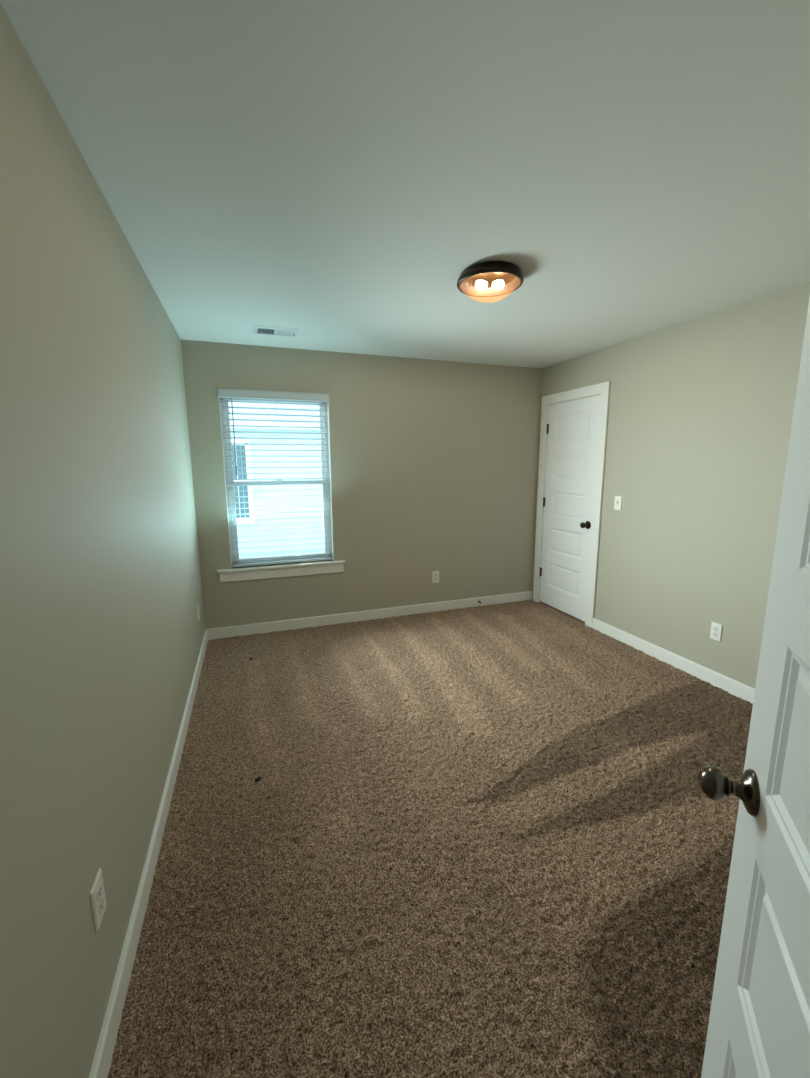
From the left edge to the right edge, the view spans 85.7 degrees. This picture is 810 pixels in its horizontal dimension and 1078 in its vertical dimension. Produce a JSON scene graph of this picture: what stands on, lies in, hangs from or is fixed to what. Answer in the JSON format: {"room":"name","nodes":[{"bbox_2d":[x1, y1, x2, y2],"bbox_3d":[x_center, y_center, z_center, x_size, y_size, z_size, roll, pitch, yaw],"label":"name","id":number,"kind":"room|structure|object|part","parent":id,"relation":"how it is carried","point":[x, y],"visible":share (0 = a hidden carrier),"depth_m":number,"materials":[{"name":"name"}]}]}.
{"room":"empty bedroom","nodes":[
{"label":"empty bedroom","id":0,"kind":"room"},
{"bbox_2d":[0,3,205,1077],"bbox_3d":[-0.840,0.011,0.894,0.140,2.721,5.620,-4,10,-19],"label":"wall","id":1,"kind":"structure","parent":0,"point":[101,633],"depth_m":1.09,"materials":[{"name":"beige paint"}]},
{"bbox_2d":[90,868,106,932],"bbox_3d":[-0.778,0.918,1.112,0.008,0.118,0.074,-4,10,-19],"label":"wall outlet","id":2,"kind":"object","parent":1,"relation":"attached to","point":[97,893],"visible":1,"depth_m":1.10,"materials":[{"name":"white plastic"}]},
{"bbox_2d":[97,884,101,900],"bbox_3d":[-0.776,0.898,1.109,0.003,0.027,0.034,-4,10,-19],"label":"receptacle","id":3,"kind":"object","parent":2,"relation":"attached to","point":[99,887],"depth_m":1.11,"materials":[{"name":"white plastic"}]},
{"bbox_2d":[99,897,103,913],"bbox_3d":[-0.776,0.937,1.116,0.003,0.027,0.034,-4,10,-19],"label":"receptacle","id":4,"kind":"object","parent":2,"relation":"attached to","point":[101,901],"depth_m":1.11,"materials":[{"name":"white plastic"}]},
{"bbox_2d":[89,629,207,1077],"bbox_3d":[-1.030,1.138,1.884,0.014,0.109,4.005,-4,10,-19],"label":"baseboard","id":5,"kind":"structure","parent":1,"relation":"attached to","point":[102,1060],"depth_m":1.39,"materials":[{"name":"white paint"}]},
{"bbox_2d":[197,604,199,621],"bbox_3d":[-1.577,0.563,3.342,0.008,0.118,0.074,-4,10,-19],"label":"wall outlet","id":6,"kind":"object","parent":1,"relation":"attached to","point":[198,610],"visible":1,"depth_m":3.31,"materials":[{"name":"white plastic"}]},
{"bbox_2d":[181,340,542,628],"bbox_3d":[-0.178,-0.543,4.136,3.580,2.721,0.140,-4,10,-19],"label":"wall","id":7,"kind":"structure","parent":0,"point":[434,463],"depth_m":4.09,"materials":[{"name":"beige paint"}]},
{"bbox_2d":[220,398,331,566],"bbox_3d":[-1.106,-0.516,3.843,0.879,1.475,0.064,-4,10,-19],"label":"window","id":8,"kind":"structure","parent":7,"relation":"in","point":[232,524],"depth_m":3.84,"materials":[{"name":"white plastic"}]},
{"bbox_3d":[-1.112,-0.846,3.800,0.807,0.738,0.022,-4,10,-19],"label":"sash","id":9,"kind":"part","parent":8,"relation":"part of","materials":[{"name":"white plastic"}]},
{"bbox_2d":[218,389,331,566],"bbox_3d":[-1.078,-0.504,3.765,0.882,1.464,0.087,-4,10,-19],"label":"window blind","id":10,"kind":"object","parent":8,"relation":"attached to","point":[222,393],"visible":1,"depth_m":3.72,"materials":[{"name":"white plastic"}]},
{"bbox_3d":[-1.367,-0.470,3.686,0.002,1.400,0.054,-4,10,-19],"label":"ladder cord","id":11,"kind":"part","parent":10,"relation":"part of","materials":[{"name":"white fabric"}]},
{"bbox_3d":[-1.083,-0.488,3.784,0.002,1.400,0.054,-4,10,-19],"label":"ladder cord","id":12,"kind":"part","parent":10,"relation":"part of","materials":[{"name":"white fabric"}]},
{"bbox_3d":[-1.080,0.205,3.902,0.857,0.019,0.050,-4,10,-19],"label":"rail","id":13,"kind":"part","parent":10,"relation":"part of","materials":[{"name":"white plastic"}]},
{"bbox_3d":[-0.800,-0.506,3.883,0.002,1.400,0.054,-4,10,-19],"label":"ladder cord","id":14,"kind":"part","parent":10,"relation":"part of","materials":[{"name":"white fabric"}]},
{"bbox_3d":[-1.100,-0.167,3.892,0.807,0.700,0.022,-4,10,-19],"label":"sash","id":15,"kind":"part","parent":8,"relation":"part of","materials":[{"name":"white plastic"}]},
{"bbox_2d":[218,388,333,568],"bbox_3d":[-1.084,-0.506,3.782,0.879,1.475,0.076,-4,10,-19],"label":"trim","id":16,"kind":"structure","parent":7,"relation":"attached to","point":[218,388],"depth_m":3.85,"materials":[{"name":"white paint"}]},
{"bbox_2d":[217,560,344,572],"bbox_3d":[-1.079,0.234,3.888,1.088,0.019,0.117,-4,10,-19],"label":"window sill","id":17,"kind":"structure","parent":7,"relation":"attached to","point":[327,561],"depth_m":3.84,"materials":[{"name":"white paint"}]},
{"bbox_2d":[219,563,343,581],"bbox_3d":[-1.069,0.291,3.873,1.061,0.089,0.016,-4,10,-19],"label":"apron","id":18,"kind":"object","parent":7,"relation":"attached to","point":[339,567],"visible":0.98,"depth_m":3.85,"materials":[{"name":"white paint"}]},
{"bbox_2d":[207,591,531,639],"bbox_3d":[-0.146,0.727,4.278,3.272,0.109,0.014,-4,10,-19],"label":"baseboard","id":19,"kind":"structure","parent":7,"relation":"attached to","point":[265,627],"depth_m":4.17,"materials":[{"name":"white paint"}]},
{"bbox_2d":[432,571,438,582],"bbox_3d":[0.309,0.380,4.386,0.074,0.118,0.008,-4,10,-19],"label":"wall outlet","id":20,"kind":"object","parent":7,"relation":"attached to","point":[435,574],"visible":1,"depth_m":4.38,"materials":[{"name":"white plastic"}]},
{"bbox_2d":[0,0,809,368],"bbox_3d":[0.776,-1.247,1.263,3.300,0.120,5.620,-4,10,-19],"label":"ceiling","id":21,"kind":"structure","parent":0,"point":[330,171],"depth_m":1.36,"materials":[{"name":"white paint"}]},
{"bbox_2d":[253,325,297,336],"bbox_3d":[-0.935,-1.490,3.147,0.302,0.014,0.189,-4,10,-19],"label":"ceiling vent","id":22,"kind":"object","parent":21,"relation":"in","point":[264,330],"visible":1,"depth_m":3.13,"materials":[{"name":"white metal"}]},
{"bbox_2d":[457,261,523,296],"bbox_3d":[0.433,-1.285,2.232,0.333,0.126,0.333,-4,10,-19],"label":"ceiling light","id":23,"kind":"object","parent":21,"relation":"attached to","point":[489,278],"visible":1,"depth_m":2.22,"materials":[{"name":"brown metal"}]},
{"bbox_3d":[0.389,-1.298,2.230,0.054,0.041,0.041,0,10,0],"label":"bulb","id":24,"kind":"part","parent":23,"relation":"part of","materials":[{"name":"white glass"}]},
{"bbox_3d":[0.432,-1.342,2.223,0.294,0.004,0.294,-4,10,-19],"label":"plate","id":25,"kind":"part","parent":23,"relation":"part of","materials":[{"name":"glass"}]},
{"bbox_3d":[0.477,-1.298,2.230,0.054,0.041,0.041,0,10,0],"label":"bulb","id":26,"kind":"part","parent":23,"relation":"part of","materials":[{"name":"white glass"}]},
{"bbox_2d":[107,599,752,1077],"bbox_3d":[0.552,1.088,2.360,3.345,0.024,4.188,-4,10,-19],"label":"floor","id":27,"kind":"structure","parent":0,"point":[486,841],"depth_m":1.66,"materials":[{"name":"brown carpet"}]},
{"bbox_2d":[532,281,809,688],"bbox_3d":[2.154,-0.314,2.720,0.140,2.721,4.120,-4,10,-19],"label":"wall","id":28,"kind":"structure","parent":0,"point":[701,409],"depth_m":2.97,"materials":[{"name":"beige paint"}]},
{"bbox_2d":[539,395,599,621],"bbox_3d":[1.540,-0.282,4.216,0.111,2.032,0.711,-4,10,-19],"label":"door","id":29,"kind":"structure","parent":28,"relation":"in","point":[572,426],"depth_m":4.19,"materials":[{"name":"white paint"}]},
{"bbox_3d":[1.641,-0.126,3.959,0.040,0.073,0.073,-4,10,-19],"label":"knob","id":30,"kind":"part","parent":29,"relation":"part of","materials":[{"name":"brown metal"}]},
{"bbox_2d":[533,381,610,627],"bbox_3d":[1.618,-0.319,4.229,0.159,2.150,0.889,-4,10,-19],"label":"trim","id":31,"kind":"structure","parent":28,"relation":"attached to","point":[602,389],"depth_m":3.94,"materials":[{"name":"white paint"}]},
{"bbox_3d":[1.419,-0.336,4.586,0.018,2.066,0.089,-4,10,-19],"label":"casing","id":32,"kind":"part","parent":31,"relation":"part of","materials":[{"name":"white paint"}]},
{"bbox_3d":[1.547,-1.333,4.034,0.019,0.085,0.889,-4,10,-19],"label":"casing","id":33,"kind":"part","parent":31,"relation":"part of","materials":[{"name":"white paint"}]},
{"bbox_3d":[1.686,-0.211,3.842,0.018,2.066,0.089,-4,10,-19],"label":"casing","id":34,"kind":"part","parent":31,"relation":"part of","materials":[{"name":"white paint"}]},
{"bbox_2d":[614,496,621,510],"bbox_3d":[1.758,-0.297,3.618,0.018,0.118,0.074,-4,10,-19],"label":"light switch","id":35,"kind":"object","parent":28,"relation":"attached to","point":[618,499],"visible":1,"depth_m":3.61,"materials":[{"name":"white plastic"}]},
{"bbox_2d":[592,618,754,703],"bbox_3d":[2.222,1.011,2.535,0.014,0.109,3.085,-4,10,-19],"label":"baseboard","id":36,"kind":"structure","parent":28,"relation":"attached to","point":[736,688],"depth_m":3.15,"materials":[{"name":"white paint"}]},
{"bbox_2d":[710,622,722,641],"bbox_3d":[2.070,0.617,2.908,0.008,0.118,0.074,-4,10,-19],"label":"wall outlet","id":37,"kind":"object","parent":28,"relation":"attached to","point":[716,629],"visible":1,"depth_m":2.90,"materials":[{"name":"white plastic"}]},
{"label":"outside","id":38,"kind":"structure","parent":0,"visible":0},
{"bbox_2d":[239,549,324,557],"bbox_3d":[-7.339,-1.527,20.811,60.000,0.050,35.930,-4,10,-19],"label":"ground","id":39,"kind":"structure","parent":38,"point":[320,550],"depth_m":9.64,"materials":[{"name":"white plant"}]},
{"bbox_2d":[228,400,323,554],"bbox_3d":[-3.383,-2.775,11.496,8.300,5.490,5.500,-4,10,-19],"label":"neighbouring house","id":40,"kind":"structure","parent":39,"relation":"on","point":[294,489],"depth_m":9.55,"materials":[{"name":"white"}]},
{"bbox_3d":[-3.550,-1.212,9.284,0.395,1.550,0.010,-4,10,-19],"label":"house pane","id":41,"kind":"part","parent":40,"relation":"part of","materials":[{"name":"glass"}]},
{"bbox_3d":[0.051,0.412,-0.057,0.832,2.160,0.131,-4,10,-19],"label":"trim","id":42,"kind":"structure","parent":0,"visible":0},
{"bbox_2d":[699,297,809,1077],"bbox_3d":[0.481,0.363,0.451,0.187,2.032,0.733,4,11,25],"label":"door","id":43,"kind":"structure","parent":42,"relation":"attached to","point":[759,1024],"depth_m":0.66,"materials":[{"name":"white paint"}]},
{"bbox_3d":[0.574,0.429,0.750,0.040,0.073,0.073,4,11,25],"label":"knob","id":44,"kind":"part","parent":43,"relation":"part of","materials":[{"name":"grey metal"}]}
]}

